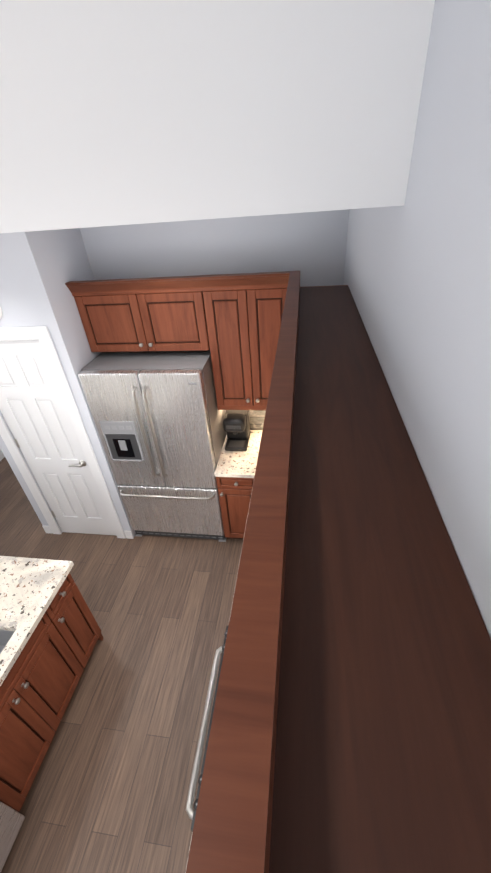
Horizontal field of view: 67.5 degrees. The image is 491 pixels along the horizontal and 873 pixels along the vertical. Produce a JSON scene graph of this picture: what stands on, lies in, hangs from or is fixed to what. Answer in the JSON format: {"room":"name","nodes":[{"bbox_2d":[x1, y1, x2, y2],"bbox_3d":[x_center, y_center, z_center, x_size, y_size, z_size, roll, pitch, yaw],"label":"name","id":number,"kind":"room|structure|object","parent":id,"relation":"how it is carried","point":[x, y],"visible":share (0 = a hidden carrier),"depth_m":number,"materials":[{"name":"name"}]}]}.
{"room":"kitchen","nodes":[
{"label":"kitchen","id":0,"kind":"room"},
{"bbox_2d":[0,436,47,525],"bbox_3d":[-1.834,-1.222,4.585,0.120,2.740,3.840,1,35,9],"label":"wall","id":1,"kind":"structure","parent":0,"point":[3,447],"depth_m":3.40,"materials":[{"name":"grey paint"}]},
{"bbox_2d":[0,231,134,537],"bbox_3d":[-1.610,-0.159,3.002,0.835,2.740,0.120,1,35,9],"label":"wall","id":2,"kind":"structure","parent":0,"point":[39,270],"depth_m":2.44,"materials":[{"name":"grey paint"}]},
{"bbox_2d":[0,326,125,538],"bbox_3d":[-1.654,0.122,3.136,0.792,2.130,0.085,1,35,9],"label":"pantry door","id":3,"kind":"structure","parent":2,"relation":"in","point":[40,411],"depth_m":3.06,"materials":[{"name":"white wood"}]},
{"bbox_2d":[42,525,132,538],"bbox_3d":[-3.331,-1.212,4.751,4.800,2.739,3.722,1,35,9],"label":"baseboard","id":4,"kind":"structure","parent":2,"relation":"attached to","point":[128,534],"depth_m":3.65,"materials":[{"name":"white wood"}]},
{"bbox_2d":[40,228,100,363],"bbox_3d":[-1.211,-0.336,3.213,0.115,2.740,0.470,1,35,9],"label":"wall","id":5,"kind":"structure","parent":0,"point":[66,247],"depth_m":2.60,"materials":[{"name":"grey paint"}]},
{"bbox_2d":[0,457,242,872],"bbox_3d":[-2.303,1.689,2.902,7.500,0.100,11.000,1,35,9],"label":"floor","id":6,"kind":"structure","parent":0,"point":[108,790],"depth_m":2.48,"materials":[{"name":"brown wood"}]},
{"bbox_2d":[0,556,103,811],"bbox_3d":[-1.619,1.752,1.741,0.798,1.008,2.162,1,35,9],"label":"kitchen island","id":7,"kind":"object","parent":6,"relation":"on","point":[50,633],"depth_m":2.15,"materials":[{"name":"brown wood"}]},
{"bbox_2d":[0,802,24,872],"bbox_3d":[-1.538,1.935,1.589,0.622,0.857,0.602,1,35,9],"label":"dishwasher","id":8,"kind":"object","parent":7,"relation":"in","point":[11,820],"visible":1,"depth_m":1.84,"materials":[{"name":"grey"}]},
{"bbox_2d":[78,350,226,541],"bbox_3d":[-0.674,0.136,3.313,0.925,1.777,0.668,1,35,9],"label":"fridge","id":9,"kind":"object","parent":6,"relation":"on","point":[158,417],"visible":0.94,"depth_m":2.91,"materials":[{"name":"grey metal"}]},
{"bbox_2d":[186,625,228,831],"bbox_3d":[0.162,1.576,1.852,0.704,0.924,0.762,1,35,9],"label":"range","id":10,"kind":"object","parent":6,"relation":"on","point":[191,811],"visible":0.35,"depth_m":1.65,"materials":[{"name":"grey metal"}]},
{"bbox_2d":[214,454,252,538],"bbox_3d":[0.012,0.515,3.477,0.390,0.875,0.635,1,35,9],"label":"base cabinet","id":11,"kind":"object","parent":6,"relation":"on","point":[233,493],"depth_m":3.17,"materials":[{"name":"brown wood"}]},
{"bbox_2d":[214,430,261,477],"bbox_3d":[0.269,0.141,3.186,0.968,0.035,0.653,1,35,9],"label":"countertop","id":12,"kind":"structure","parent":11,"relation":"on","point":[231,464],"depth_m":3.10,"materials":[{"name":"beige stone"}]},
{"bbox_2d":[223,410,249,450],"bbox_3d":[-0.078,-0.076,3.230,0.195,0.318,0.273,1,35,9],"label":"coffee maker","id":13,"kind":"object","parent":12,"relation":"on","point":[236,425],"visible":0.92,"depth_m":3.19,"materials":[{"name":"black plastic"}]},
{"bbox_2d":[229,474,254,619],"bbox_3d":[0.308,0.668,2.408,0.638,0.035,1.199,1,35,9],"label":"countertop","id":14,"kind":"structure","parent":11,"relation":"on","point":[246,515],"depth_m":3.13,"materials":[{"name":"beige stone"}]},
{"bbox_2d":[80,209,348,429],"bbox_3d":[-0.690,-0.499,3.389,2.955,2.740,0.160,1,35,9],"label":"wall","id":15,"kind":"structure","parent":0,"point":[310,247],"depth_m":2.63,"materials":[{"name":"grey paint"}]},
{"bbox_2d":[70,275,212,354],"bbox_3d":[-0.727,-0.919,2.790,0.943,0.450,0.322,1,35,9],"label":"upper cabinet","id":16,"kind":"object","parent":15,"relation":"attached to","point":[153,313],"depth_m":2.63,"materials":[{"name":"brown wood"}]},
{"bbox_2d":[201,271,299,410],"bbox_3d":[0.071,-0.710,2.804,0.634,0.917,0.322,1,35,9],"label":"upper cabinet","id":17,"kind":"object","parent":15,"relation":"attached to","point":[244,312],"depth_m":2.57,"materials":[{"name":"brown wood"}]},
{"bbox_2d":[0,0,434,232],"bbox_3d":[-3.192,0.555,-0.922,6.830,0.710,5.825,1,35,9],"label":"ceiling","id":18,"kind":"structure","parent":0,"point":[119,112],"depth_m":1.00,"materials":[{"name":"white paint"}]},
{"bbox_2d":[343,0,490,637],"bbox_3d":[0.318,1.298,0.005,0.135,3.450,7.430,1,35,9],"label":"wall","id":19,"kind":"structure","parent":0,"point":[417,275],"depth_m":0.73,"materials":[{"name":"grey paint"}]},
{"bbox_2d":[281,279,356,350],"bbox_3d":[0.453,-0.384,2.281,0.356,0.917,0.836,1,35,9],"label":"upper cabinet","id":20,"kind":"object","parent":19,"relation":"attached to","point":[335,297],"depth_m":2.04,"materials":[{"name":"brown wood"}]},
{"bbox_2d":[281,307,390,390],"bbox_3d":[0.375,0.015,1.705,0.322,0.917,0.818,1,35,9],"label":"upper cabinet","id":21,"kind":"object","parent":19,"relation":"attached to","point":[329,350],"depth_m":1.41,"materials":[{"name":"brown wood"}]},
{"bbox_2d":[229,655,490,872],"bbox_3d":[0.170,0.886,0.455,0.322,0.917,0.721,1,35,9],"label":"upper cabinet","id":22,"kind":"object","parent":19,"relation":"attached to","point":[351,725],"depth_m":0.42,"materials":[{"name":"brown wood"}]},
{"bbox_2d":[253,391,490,682],"bbox_3d":[0.253,0.263,0.923,0.322,0.428,0.768,1,35,9],"label":"upper cabinet","id":23,"kind":"object","parent":19,"relation":"attached to","point":[363,568],"depth_m":0.66,"materials":[{"name":"brown wood"}]},
{"bbox_3d":[-2.632,-1.282,4.770,1.515,2.740,3.685,1,35,9],"label":"wall","id":24,"kind":"structure","parent":0,"visible":0},
{"bbox_2d":[0,448,4,460],"bbox_3d":[-3.343,-0.470,4.207,0.064,2.130,0.998,1,35,9],"label":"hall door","id":25,"kind":"structure","parent":24,"relation":"in","point":[2,456],"depth_m":4.92,"materials":[{"name":"white"}]}
]}

